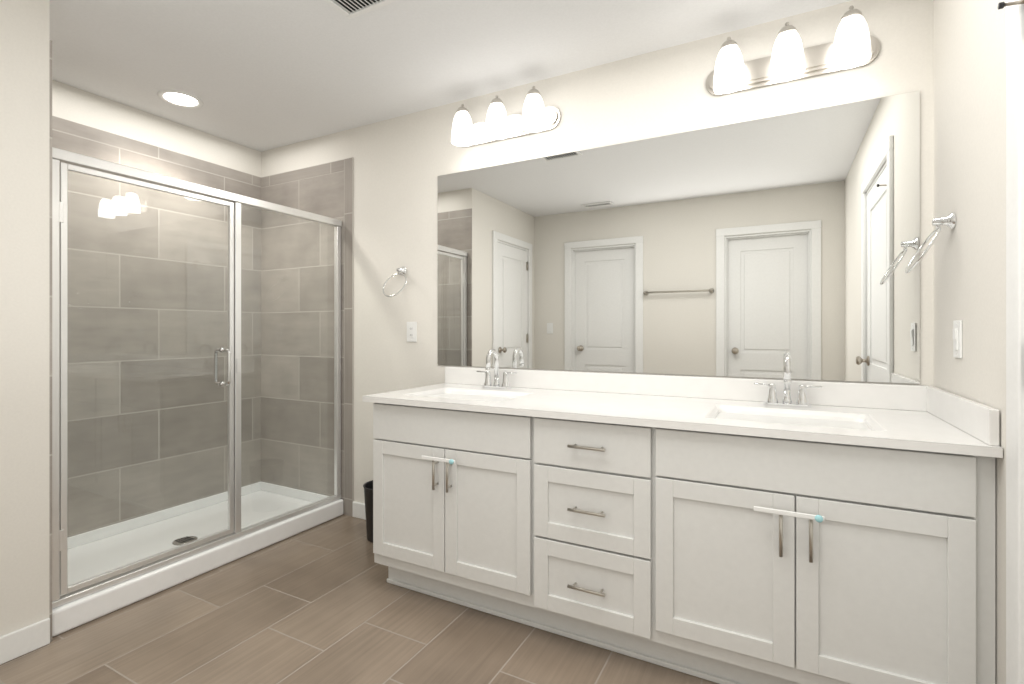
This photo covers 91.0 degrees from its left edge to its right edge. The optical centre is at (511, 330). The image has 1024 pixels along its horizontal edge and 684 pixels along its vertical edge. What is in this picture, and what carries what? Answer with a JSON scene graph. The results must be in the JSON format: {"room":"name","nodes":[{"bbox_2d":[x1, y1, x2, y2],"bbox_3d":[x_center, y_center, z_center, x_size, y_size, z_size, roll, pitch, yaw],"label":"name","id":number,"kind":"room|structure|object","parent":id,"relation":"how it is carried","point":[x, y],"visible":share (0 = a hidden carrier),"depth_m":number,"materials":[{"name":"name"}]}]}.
{"room":"bathroom","nodes":[
{"label":"bathroom","id":0,"kind":"room"},
{"bbox_2d":[0,0,49,636],"bbox_3d":[-2.069,-0.055,1.328,0.100,2.430,1.290,0,0,28],"label":"wall","id":1,"kind":"structure","parent":0,"point":[24,313],"depth_m":1.81,"materials":[{"name":"paint"}]},
{"bbox_2d":[0,618,49,664],"bbox_3d":[-1.794,1.113,1.724,0.014,0.095,0.328,0,0,28],"label":"baseboard","id":2,"kind":"structure","parent":1,"relation":"attached to","point":[23,641],"depth_m":1.80,"materials":[{"name":"paint"}]},
{"bbox_2d":[52,80,260,176],"bbox_3d":[-2.189,-0.055,2.896,0.100,2.430,1.570,0,0,28],"label":"wall","id":3,"kind":"structure","parent":0,"point":[77,105],"depth_m":2.92,"materials":[{"name":"paint"}]},
{"bbox_2d":[50,40,61,641],"bbox_3d":[-2.079,0.037,2.067,0.810,2.245,0.008,0,0,28],"label":"wall","id":4,"kind":"structure","parent":3,"relation":"attached to","point":[55,122],"depth_m":1.88,"materials":[{"name":"beige paint"}]},
{"bbox_2d":[62,119,261,199],"bbox_3d":[-2.118,0.037,2.915,0.008,2.245,1.470,0,0,28],"label":"tiled wall","id":5,"kind":"structure","parent":3,"relation":"attached to","point":[78,138],"depth_m":2.94,"materials":[{"name":"grey tile"}]},
{"bbox_2d":[0,514,718,683],"bbox_3d":[-0.773,1.185,1.473,3.935,0.050,2.960,0,0,28],"label":"floor","id":6,"kind":"structure","parent":0,"point":[325,603],"depth_m":1.89,"materials":[{"name":"tile"}]},
{"bbox_2d":[52,499,342,636],"bbox_3d":[-1.755,1.110,2.723,0.810,0.100,1.450,0,0,28],"label":"shower curb","id":7,"kind":"object","parent":6,"relation":"on","point":[82,610],"visible":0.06,"depth_m":2.30,"materials":[{"name":"plastic"}]},
{"bbox_2d":[52,147,341,608],"bbox_3d":[-1.435,0.179,2.553,0.125,1.759,1.446,0,0,28],"label":"shower enclosure","id":8,"kind":"object","parent":7,"relation":"on","point":[196,368],"visible":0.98,"depth_m":2.33,"materials":[{"name":"clear glass"}]},
{"bbox_2d":[363,480,372,542],"bbox_3d":[-0.726,1.010,2.828,0.214,0.300,0.214,0,0,28],"label":"trash can","id":9,"kind":"object","parent":6,"relation":"on","point":[368,491],"visible":0.31,"depth_m":2.75,"materials":[{"name":"black plastic"}]},
{"bbox_2d":[363,381,1002,683],"bbox_3d":[0.423,0.725,2.025,2.132,0.870,0.660,0,0,28],"label":"bathroom vanity","id":10,"kind":"object","parent":6,"relation":"on","point":[722,530],"depth_m":1.64,"materials":[{"name":"paint"}]},
{"bbox_2d":[50,0,851,151],"bbox_3d":[-0.773,-1.300,1.473,3.935,0.060,2.960,0,0,28],"label":"ceiling","id":11,"kind":"structure","parent":0,"point":[261,75],"depth_m":2.27,"materials":[{"name":"paint"}]},
{"bbox_2d":[157,90,202,107],"bbox_3d":[-1.812,-1.266,2.753,0.210,0.007,0.210,0,0,28],"label":"recessed light","id":12,"kind":"object","parent":11,"relation":"in","point":[179,98],"visible":1,"depth_m":2.74,"materials":[{"name":"glass"}]},
{"bbox_2d":[324,0,396,18],"bbox_3d":[-0.595,-1.264,1.837,0.290,0.012,0.290,0,0,28],"label":"ceiling vent","id":13,"kind":"object","parent":11,"relation":"in","point":[346,8],"visible":1,"depth_m":1.95,"materials":[{"name":"metal"}]},
{"bbox_2d":[261,0,932,503],"bbox_3d":[-0.104,-0.055,2.737,3.935,2.430,0.100,0,0,28],"label":"wall","id":14,"kind":"structure","parent":0,"point":[403,162],"depth_m":2.53,"materials":[{"name":"paint"}]},
{"bbox_2d":[262,157,353,516],"bbox_3d":[-1.373,0.037,3.348,0.860,2.245,0.008,0,0,28],"label":"tiled wall","id":15,"kind":"structure","parent":14,"relation":"attached to","point":[326,189],"depth_m":3.18,"materials":[{"name":"grey tile"}]},
{"bbox_2d":[353,502,365,519],"bbox_3d":[-0.688,1.113,2.982,0.688,0.095,0.014,0,0,28],"label":"baseboard","id":16,"kind":"structure","parent":14,"relation":"attached to","point":[358,508],"depth_m":3.11,"materials":[{"name":"paint"}]},
{"bbox_2d":[383,266,406,296],"bbox_3d":[-0.667,-0.287,2.908,0.165,0.187,0.121,0,0,28],"label":"towel ring","id":17,"kind":"object","parent":14,"relation":"attached to","point":[402,270],"visible":1,"depth_m":2.92,"materials":[{"name":"silver metal"}]},
{"bbox_2d":[407,322,416,341],"bbox_3d":[-0.585,0.005,2.929,0.072,0.116,0.009,0,0,28],"label":"electrical outlet plate","id":18,"kind":"object","parent":14,"relation":"attached to","point":[411,331],"visible":1,"depth_m":2.92,"materials":[{"name":"white plastic"}]},
{"bbox_2d":[451,86,560,146],"bbox_3d":[-0.067,-1.091,2.567,0.615,0.203,0.164,0,0,28],"label":"sconce","id":19,"kind":"object","parent":14,"relation":"attached to","point":[534,116],"visible":1,"depth_m":2.52,"materials":[{"name":"white glass"}]},
{"bbox_2d":[438,91,919,383],"bbox_3d":[0.534,-0.342,2.338,2.155,1.067,0.006,0,0,28],"label":"mirror","id":20,"kind":"object","parent":14,"relation":"attached to","point":[761,248],"visible":1,"depth_m":2.18,"materials":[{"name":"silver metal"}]},
{"bbox_2d":[445,366,926,408],"bbox_3d":[0.572,0.244,2.307,2.132,0.092,0.022,0,0,28],"label":"backsplash","id":21,"kind":"structure","parent":14,"relation":"attached to","point":[849,393],"depth_m":2.15,"materials":[{"name":"white stone"}]},
{"bbox_2d":[706,6,879,95],"bbox_3d":[1.073,-1.091,1.963,0.615,0.203,0.164,0,0,28],"label":"sconce","id":22,"kind":"object","parent":14,"relation":"attached to","point":[855,44],"visible":1,"depth_m":1.95,"materials":[{"name":"white glass"}]},
{"bbox_2d":[933,0,1005,683],"bbox_3d":[0.898,-0.055,0.531,0.100,2.430,2.860,0,0,28],"label":"wall","id":23,"kind":"structure","parent":0,"point":[969,147],"depth_m":1.44,"materials":[{"name":"paint"}]},
{"bbox_2d":[905,212,955,272],"bbox_3d":[1.354,-0.284,1.632,0.121,0.187,0.165,0,0,28],"label":"towel ring","id":24,"kind":"object","parent":23,"relation":"attached to","point":[949,220],"visible":1,"depth_m":1.61,"materials":[{"name":"silver metal"}]},
{"bbox_2d":[953,320,961,357],"bbox_3d":[1.379,0.025,1.561,0.012,0.116,0.072,0,0,28],"label":"switch plate","id":25,"kind":"object","parent":23,"relation":"attached to","point":[957,338],"visible":1,"depth_m":1.55,"materials":[{"name":"white plastic"}]},
{"bbox_2d":[927,386,999,440],"bbox_3d":[1.358,0.244,1.535,0.021,0.092,0.605,0,0,28],"label":"backsplash","id":26,"kind":"structure","parent":23,"relation":"attached to","point":[984,420],"depth_m":1.43,"materials":[{"name":"white stone"}]},
{"bbox_2d":[998,0,1023,683],"bbox_3d":[0.984,0.104,0.763,0.166,2.112,0.943,0,0,28],"label":"door frame","id":27,"kind":"structure","parent":23,"relation":"attached to","point":[1014,341],"depth_m":1.15,"materials":[{"name":"paint"}]}
]}

